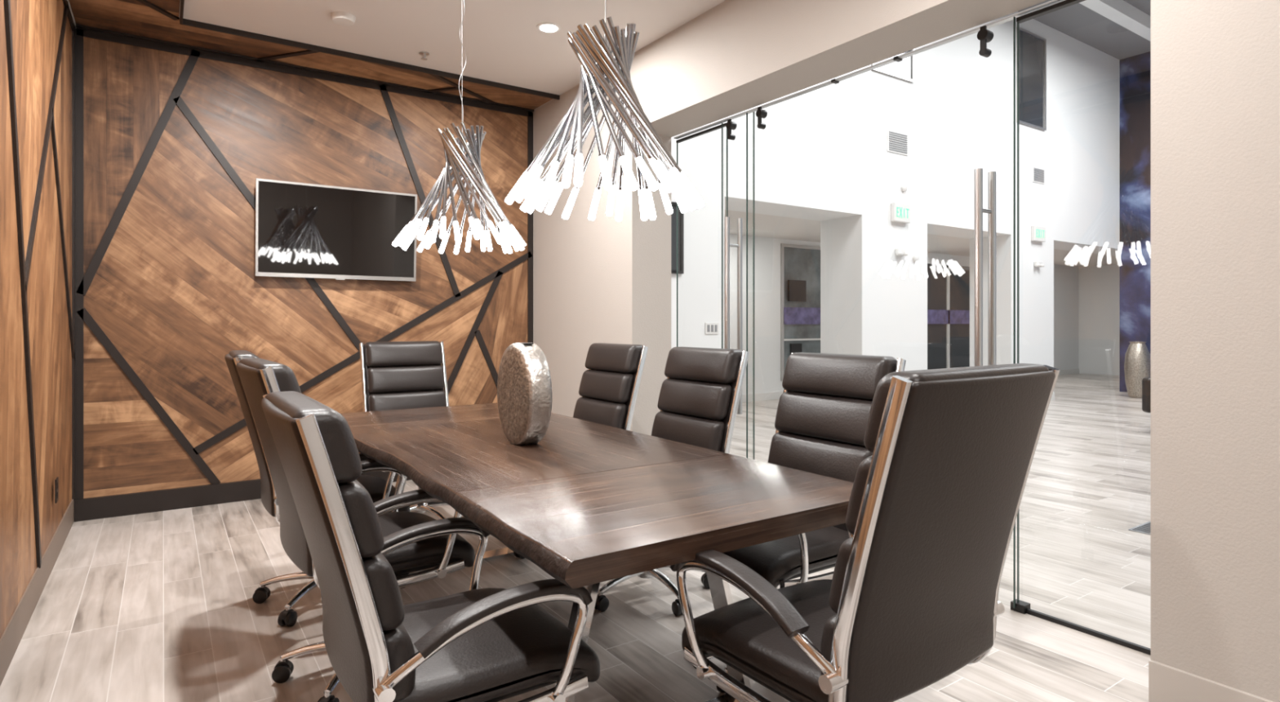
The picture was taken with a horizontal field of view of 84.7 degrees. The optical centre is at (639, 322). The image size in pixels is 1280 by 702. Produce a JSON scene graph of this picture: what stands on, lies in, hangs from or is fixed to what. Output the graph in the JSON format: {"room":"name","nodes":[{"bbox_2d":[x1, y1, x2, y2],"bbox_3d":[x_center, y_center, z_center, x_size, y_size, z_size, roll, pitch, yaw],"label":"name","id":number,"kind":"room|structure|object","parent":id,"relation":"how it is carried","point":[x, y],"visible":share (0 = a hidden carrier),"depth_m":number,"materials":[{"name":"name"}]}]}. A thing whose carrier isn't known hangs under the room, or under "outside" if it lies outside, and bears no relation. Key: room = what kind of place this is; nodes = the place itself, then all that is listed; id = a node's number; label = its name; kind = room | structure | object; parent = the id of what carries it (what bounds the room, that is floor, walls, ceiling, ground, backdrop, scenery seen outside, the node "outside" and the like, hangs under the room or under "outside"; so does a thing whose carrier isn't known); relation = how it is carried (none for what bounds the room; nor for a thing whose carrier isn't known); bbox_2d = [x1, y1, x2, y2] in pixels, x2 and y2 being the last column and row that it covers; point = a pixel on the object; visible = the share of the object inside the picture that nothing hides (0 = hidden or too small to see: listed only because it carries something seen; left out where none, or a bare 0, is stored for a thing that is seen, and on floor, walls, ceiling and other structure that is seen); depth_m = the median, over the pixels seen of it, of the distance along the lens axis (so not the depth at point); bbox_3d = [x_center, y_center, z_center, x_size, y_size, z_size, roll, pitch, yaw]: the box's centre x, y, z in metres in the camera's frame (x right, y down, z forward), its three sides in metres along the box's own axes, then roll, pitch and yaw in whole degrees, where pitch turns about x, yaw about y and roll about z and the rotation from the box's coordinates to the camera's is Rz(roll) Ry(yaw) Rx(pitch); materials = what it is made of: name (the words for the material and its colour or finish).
{"room":"conference room","nodes":[
{"label":"conference room","id":0,"kind":"room"},
{"bbox_2d":[73,26,76,520],"bbox_3d":[-2.267,-0.410,5.436,3.720,3.320,0.200,0,0,-34],"label":"wall","id":1,"kind":"structure","parent":0,"point":[75,26],"depth_m":4.43,"materials":[{"name":"grey paint"}]},
{"bbox_2d":[74,471,411,522],"bbox_3d":[-2.248,1.183,5.301,3.160,0.135,0.045,0,0,-34],"label":"baseboard","id":2,"kind":"structure","parent":1,"relation":"attached to","point":[138,503],"depth_m":4.67,"materials":[{"name":"black wood"}]},
{"bbox_2d":[73,27,533,500],"bbox_3d":[-2.253,-0.363,5.303,3.163,2.992,0.012,0,0,-34],"label":"wood paneling","id":3,"kind":"structure","parent":1,"relation":"attached to","point":[172,143],"depth_m":4.88,"materials":[{"name":"brown wood"}]},
{"bbox_2d":[254,177,417,281],"bbox_3d":[-2.236,-0.661,5.234,1.115,0.688,0.096,0,0,-34],"label":"television","id":4,"kind":"object","parent":3,"relation":"attached to","point":[303,229],"visible":0.98,"depth_m":5.18,"materials":[{"name":"black glass"}]},
{"bbox_2d":[66,0,724,111],"bbox_3d":[-0.308,-1.937,2.251,3.380,0.166,7.670,0,0,-34],"label":"ceiling","id":5,"kind":"structure","parent":0,"point":[503,42],"depth_m":4.51,"materials":[{"name":"white paint"}]},
{"bbox_2d":[179,0,184,23],"bbox_3d":[-0.866,-1.853,1.439,0.015,0.035,6.935,0,0,-34],"label":"trim","id":6,"kind":"structure","parent":5,"relation":"attached to","point":[182,2],"depth_m":4.15,"materials":[{"name":"black metal"}]},
{"bbox_2d":[330,10,355,26],"bbox_3d":[-1.810,-1.851,4.283,0.140,0.038,0.140,0,0,-34],"label":"smoke detector","id":7,"kind":"object","parent":5,"relation":"attached to","point":[342,18],"visible":1,"depth_m":4.25,"materials":[{"name":"white plastic"}]},
{"bbox_2d":[418,51,429,60],"bbox_3d":[-1.497,-1.849,4.871,0.070,0.042,0.070,0,0,-34],"label":"sprinkler","id":8,"kind":"object","parent":5,"relation":"attached to","point":[424,54],"visible":1,"depth_m":4.86,"materials":[{"name":"silver metal"}]},
{"bbox_2d":[391,0,525,254],"bbox_3d":[-0.867,-1.110,3.403,0.622,1.520,0.614,0,0,-34],"label":"chandelier","id":9,"kind":"object","parent":5,"relation":"hanging from","point":[455,149],"visible":1,"depth_m":3.33,"materials":[{"name":"silver metal"}]},
{"bbox_2d":[536,22,560,32],"bbox_3d":[-0.578,-1.865,4.444,0.156,0.009,0.156,0,0,-34],"label":"recessed light","id":10,"kind":"object","parent":5,"relation":"in","point":[545,27],"visible":1,"depth_m":4.43,"materials":[{"name":"white plastic"}]},
{"bbox_2d":[504,0,704,221],"bbox_3d":[-0.102,-1.118,2.280,0.628,1.504,0.616,0,0,-34],"label":"chandelier","id":11,"kind":"object","parent":5,"relation":"hanging from","point":[604,73],"visible":1,"depth_m":2.21,"materials":[{"name":"silver metal"}]},
{"bbox_2d":[0,373,1151,701],"bbox_3d":[6.038,1.300,7.126,20.000,0.100,13.000,0,0,-34],"label":"floor","id":12,"kind":"structure","parent":0,"point":[155,606],"depth_m":3.14,"materials":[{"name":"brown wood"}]},
{"bbox_2d":[224,350,409,626],"bbox_3d":[-1.440,0.688,3.158,0.736,1.124,0.661,0,0,-32],"label":"office chair","id":13,"kind":"object","parent":12,"relation":"on","point":[379,489],"visible":0.26,"depth_m":2.92,"materials":[{"name":"black leather"}]},
{"bbox_2d":[235,358,475,701],"bbox_3d":[-0.997,0.688,2.488,0.736,1.124,0.661,0,0,-36],"label":"office chair","id":14,"kind":"object","parent":12,"relation":"on","point":[448,554],"visible":0.38,"depth_m":2.33,"materials":[{"name":"black leather"}]},
{"bbox_2d":[359,341,448,519],"bbox_3d":[-1.396,0.688,4.403,0.661,1.124,0.736,0,0,-34],"label":"office chair","id":15,"kind":"object","parent":12,"relation":"on","point":[396,375],"visible":0.37,"depth_m":4.53,"materials":[{"name":"black leather"}]},
{"bbox_2d":[261,391,599,701],"bbox_3d":[-0.509,0.710,1.734,0.736,1.079,0.661,0,0,-34],"label":"office chair","id":16,"kind":"object","parent":12,"relation":"on","point":[488,644],"visible":1,"depth_m":1.49,"materials":[{"name":"black leather"}]},
{"bbox_2d":[513,342,648,559],"bbox_3d":[-0.391,0.688,3.966,0.736,1.124,0.661,0,0,-34],"label":"office chair","id":17,"kind":"object","parent":12,"relation":"on","point":[608,389],"visible":0.3,"depth_m":3.97,"materials":[{"name":"black leather"}]},
{"bbox_2d":[341,402,853,701],"bbox_3d":[-0.493,0.870,2.869,1.092,0.760,2.760,0,0,-34],"label":"conference table","id":18,"kind":"object","parent":12,"relation":"on","point":[588,504],"visible":0.7,"depth_m":2.07,"materials":[{"name":"brown wood"}]},
{"bbox_2d":[497,342,551,445],"bbox_3d":[-0.472,0.286,2.847,0.110,0.407,0.330,0,0,-34],"label":"decorative sculpture","id":19,"kind":"object","parent":18,"relation":"on","point":[524,384],"visible":1,"depth_m":2.75,"materials":[{"name":"grey metal"}]},
{"bbox_2d":[594,346,749,616],"bbox_3d":[0.070,0.688,3.288,0.736,1.124,0.661,0,0,-34],"label":"office chair","id":20,"kind":"object","parent":12,"relation":"on","point":[699,397],"visible":0.38,"depth_m":3.28,"materials":[{"name":"black leather"}]},
{"bbox_2d":[675,122,728,346],"bbox_3d":[0.424,-0.036,4.873,0.020,2.572,0.549,0,0,-34],"label":"glass panel","id":21,"kind":"object","parent":12,"relation":"on","point":[718,126],"visible":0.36,"depth_m":5.04,"materials":[{"name":"clear glass"}]},
{"bbox_2d":[716,352,906,694],"bbox_3d":[0.537,0.688,2.602,0.736,1.124,0.661,0,0,-34],"label":"office chair","id":22,"kind":"object","parent":12,"relation":"on","point":[824,404],"visible":0.41,"depth_m":2.61,"materials":[{"name":"black leather"}]},
{"bbox_2d":[670,363,1059,701],"bbox_3d":[0.508,0.671,1.692,0.701,1.157,0.736,0,0,-35],"label":"office chair","id":23,"kind":"object","parent":12,"relation":"on","point":[910,601],"visible":0.99,"depth_m":1.43,"materials":[{"name":"black leather"}]},
{"bbox_2d":[1124,341,1151,398],"bbox_3d":[8.273,0.785,11.667,0.370,0.930,0.370,0,0,-34],"label":"floor vase","id":24,"kind":"object","parent":12,"relation":"on","point":[1137,364],"visible":0.91,"depth_m":11.55,"materials":[{"name":"grey metal"}]},
{"bbox_2d":[1128,521,1151,535],"bbox_3d":[3.094,1.246,4.255,0.300,0.008,0.120,0,0,-34],"label":"floor vent","id":25,"kind":"object","parent":12,"relation":"in","point":[1145,528],"visible":0.55,"depth_m":4.22,"materials":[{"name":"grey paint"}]},
{"bbox_2d":[1142,377,1151,432],"bbox_3d":[6.154,0.771,7.683,0.740,0.962,0.840,0,0,-4],"label":"lounge armchair","id":26,"kind":"object","parent":12,"relation":"on","point":[1146,382],"visible":0.04,"depth_m":7.99,"materials":[{"name":"black leather"}]},
{"bbox_2d":[533,131,671,435],"bbox_3d":[-0.364,-0.045,5.641,0.340,2.590,1.600,0,0,-34],"label":"wall pier","id":27,"kind":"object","parent":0,"point":[602,279],"visible":0.43,"depth_m":5.22,"materials":[{"name":"grey paint"}]},
{"bbox_2d":[671,11,1119,392],"bbox_3d":[5.356,-1.750,10.834,14.960,6.000,0.660,0,0,-34],"label":"wall","id":28,"kind":"structure","parent":0,"point":[821,154],"depth_m":9.28,"materials":[{"name":"white paint"}]},
{"bbox_2d":[671,201,684,274],"bbox_3d":[0.274,-0.845,6.963,0.380,0.710,0.030,0,0,-34],"label":"wall sconce","id":29,"kind":"object","parent":28,"relation":"attached to","point":[673,215],"visible":0.24,"depth_m":7.03,"materials":[{"name":"black plastic"}]},
{"bbox_2d":[705,322,718,333],"bbox_3d":[0.749,0.060,7.295,0.180,0.120,0.015,0,0,-34],"label":"light switch","id":30,"kind":"object","parent":28,"relation":"attached to","point":[710,327],"visible":1,"depth_m":7.29,"materials":[{"name":"white plastic"}]},
{"bbox_2d":[871,48,914,83],"bbox_3d":[3.239,-3.800,8.978,0.850,1.300,0.030,0,0,-34],"label":"window","id":31,"kind":"structure","parent":28,"relation":"in","point":[904,69],"depth_m":9.07,"materials":[{"name":"white glass"}]},
{"bbox_2d":[887,128,907,155],"bbox_3d":[3.323,-2.320,9.041,0.420,0.280,0.020,0,0,-34],"label":"air vent","id":32,"kind":"object","parent":28,"relation":"in","point":[897,141],"visible":1,"depth_m":9.03,"materials":[{"name":"white plastic"}]},
{"bbox_2d":[890,202,910,223],"bbox_3d":[3.360,-1.410,9.039,0.340,0.240,0.065,0,0,-34],"label":"exit sign","id":33,"kind":"object","parent":28,"relation":"attached to","point":[900,212],"visible":1,"depth_m":8.98,"materials":[{"name":"white plastic"}]},
{"bbox_2d":[894,248,908,256],"bbox_3d":[3.367,-0.907,9.029,0.200,0.095,0.090,0,0,-34],"label":"emergency light","id":34,"kind":"object","parent":28,"relation":"attached to","point":[898,251],"visible":1,"depth_m":9.00,"materials":[{"name":"white plastic"}]},
{"bbox_2d":[900,183,907,191],"bbox_3d":[3.428,-1.750,9.100,0.099,0.099,0.040,0,0,-34],"label":"wall sensor","id":35,"kind":"object","parent":28,"relation":"attached to","point":[904,187],"visible":1,"depth_m":9.08,"materials":[{"name":"white plastic"}]},
{"bbox_2d":[912,253,919,262],"bbox_3d":[3.634,-0.850,9.241,0.099,0.099,0.040,0,0,-34],"label":"fire alarm strobe","id":36,"kind":"object","parent":28,"relation":"attached to","point":[915,257],"visible":1,"depth_m":9.22,"materials":[{"name":"white plastic"}]},
{"bbox_2d":[1016,26,1046,130],"bbox_3d":[6.092,-3.775,10.917,0.850,1.450,0.030,0,0,-34],"label":"window","id":37,"kind":"structure","parent":28,"relation":"in","point":[1032,46],"depth_m":10.92,"materials":[{"name":"grey glass"}]},
{"bbox_2d":[1031,225,1045,242],"bbox_3d":[6.247,-1.390,11.001,0.340,0.240,0.065,0,0,-34],"label":"exit sign","id":38,"kind":"object","parent":28,"relation":"attached to","point":[1037,233],"visible":1,"depth_m":10.94,"materials":[{"name":"white plastic"}]},
{"bbox_2d":[1031,165,1044,183],"bbox_3d":[6.275,-2.320,11.048,0.360,0.240,0.020,0,0,-34],"label":"air vent","id":39,"kind":"object","parent":28,"relation":"in","point":[1037,173],"visible":1,"depth_m":11.03,"materials":[{"name":"white plastic"}]},
{"bbox_2d":[1034,260,1044,266],"bbox_3d":[6.254,-0.917,10.991,0.200,0.095,0.090,0,0,-34],"label":"emergency light","id":40,"kind":"object","parent":28,"relation":"attached to","point":[1037,264],"visible":1,"depth_m":10.95,"materials":[{"name":"white plastic"}]},
{"bbox_2d":[1050,392,1054,399],"bbox_3d":[3.023,1.190,8.841,8.860,0.120,0.014,0,0,-34],"label":"baseboard","id":41,"kind":"structure","parent":28,"relation":"attached to","point":[1053,393],"depth_m":11.30,"materials":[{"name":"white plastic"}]},
{"bbox_2d":[729,234,1078,394],"bbox_3d":[4.408,-0.060,13.031,16.060,2.620,0.200,0,0,-34],"label":"wall","id":42,"kind":"structure","parent":0,"point":[766,250],"depth_m":11.36,"materials":[{"name":"white paint"}]},
{"bbox_2d":[780,243,820,380],"bbox_3d":[2.725,-0.170,11.736,1.000,2.240,0.050,0,0,-34],"label":"window","id":43,"kind":"structure","parent":42,"relation":"in","point":[800,264],"depth_m":11.69,"materials":[{"name":"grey glass"}]},
{"bbox_2d":[742,368,1079,402],"bbox_3d":[4.344,1.190,12.858,15.560,0.120,0.015,0,0,-34],"label":"baseboard","id":44,"kind":"structure","parent":42,"relation":"attached to","point":[774,395],"depth_m":11.32,"materials":[{"name":"white plastic"}]},
{"bbox_2d":[927,263,969,369],"bbox_3d":[6.405,0.000,14.237,2.600,2.300,0.050,0,0,-34],"label":"window","id":45,"kind":"structure","parent":42,"relation":"in","point":[948,286],"depth_m":14.06,"materials":[{"name":"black glass"}]},
{"bbox_2d":[532,0,1279,701],"bbox_3d":[1.342,-1.750,3.131,0.340,6.000,7.670,0,0,-34],"label":"wall","id":46,"kind":"structure","parent":0,"point":[1215,64],"depth_m":2.22,"materials":[{"name":"beige paint"}]},
{"bbox_2d":[179,17,559,99],"bbox_3d":[-1.745,-1.853,5.044,2.613,0.035,0.015,0,0,-34],"label":"trim","id":47,"kind":"structure","parent":46,"relation":"attached to","point":[188,22],"depth_m":4.88,"materials":[{"name":"black metal"}]},
{"bbox_2d":[673,0,1064,138],"bbox_3d":[1.117,-1.332,3.818,0.040,0.016,3.060,0,0,-34],"label":"door track","id":48,"kind":"object","parent":46,"relation":"attached to","point":[899,58],"visible":1,"depth_m":3.59,"materials":[{"name":"silver metal"}]},
{"bbox_2d":[721,111,754,459],"bbox_3d":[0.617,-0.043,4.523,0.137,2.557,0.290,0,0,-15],"label":"door","id":49,"kind":"structure","parent":48,"relation":"hanging from","point":[730,125],"depth_m":4.53,"materials":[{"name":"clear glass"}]},
{"bbox_2d":[1010,0,1151,655],"bbox_3d":[1.815,-0.036,2.801,0.050,2.572,0.647,0,0,-34],"label":"door","id":50,"kind":"structure","parent":48,"relation":"hanging from","point":[1023,607],"depth_m":2.99,"materials":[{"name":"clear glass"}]},
{"bbox_2d":[746,16,1015,608],"bbox_3d":[1.147,-0.043,3.730,0.143,2.557,1.684,0,0,-34],"label":"door","id":51,"kind":"structure","parent":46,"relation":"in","point":[984,35],"depth_m":3.13,"materials":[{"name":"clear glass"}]},
{"bbox_2d":[1148,659,1273,701],"bbox_3d":[2.460,1.183,1.170,0.016,0.135,2.770,0,0,-34],"label":"baseboard","id":52,"kind":"structure","parent":46,"relation":"attached to","point":[1166,683],"depth_m":2.23,"materials":[{"name":"grey paint"}]},
{"bbox_2d":[724,209,1119,266],"bbox_3d":[4.947,-1.435,12.237,16.060,0.130,2.120,0,0,-34],"label":"ceiling","id":53,"kind":"structure","parent":0,"point":[765,225],"depth_m":11.16,"materials":[{"name":"white paint"}]},
{"bbox_2d":[1017,0,1151,59],"bbox_3d":[6.503,-4.750,5.677,11.860,0.400,10.480,0,0,-34],"label":"ceiling","id":54,"kind":"structure","parent":0,"point":[1121,29],"depth_m":11.04,"materials":[{"name":"grey paint"}]},
{"bbox_2d":[1078,264,1119,375],"bbox_3d":[11.397,-0.060,16.499,0.200,2.620,1.920,0,0,-34],"label":"wall","id":55,"kind":"structure","parent":0,"point":[1098,285],"depth_m":16.88,"materials":[{"name":"white paint"}]},
{"bbox_2d":[1119,51,1151,391],"bbox_3d":[11.455,-1.750,8.764,0.200,6.000,9.620,0,0,-34],"label":"wall","id":56,"kind":"structure","parent":0,"point":[1135,71],"depth_m":12.49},
{"bbox_3d":[-1.567,-0.310,1.274,0.200,3.120,7.470,0,0,-34],"label":"wall","id":57,"kind":"structure","parent":0,"visible":0},
{"bbox_2d":[0,499,73,686],"bbox_3d":[-1.464,1.175,1.317,0.018,0.150,7.425,0,0,-34],"label":"baseboard","id":58,"kind":"structure","parent":57,"relation":"attached to","point":[11,638],"depth_m":2.98,"materials":[{"name":"brown paint"}]},
{"bbox_2d":[0,0,75,638],"bbox_3d":[-1.468,-0.376,1.339,0.012,2.975,7.445,0,0,-34],"label":"wood paneling","id":59,"kind":"structure","parent":57,"relation":"attached to","point":[37,37],"depth_m":3.06,"materials":[{"name":"brown wood"}]},
{"bbox_2d":[54,476,58,503],"bbox_3d":[-2.991,0.860,3.601,0.008,0.120,0.080,0,0,-34],"label":"wall outlet","id":60,"kind":"object","parent":59,"relation":"attached to","point":[56,481],"visible":1,"depth_m":3.58,"materials":[{"name":"black plastic"}]}
]}

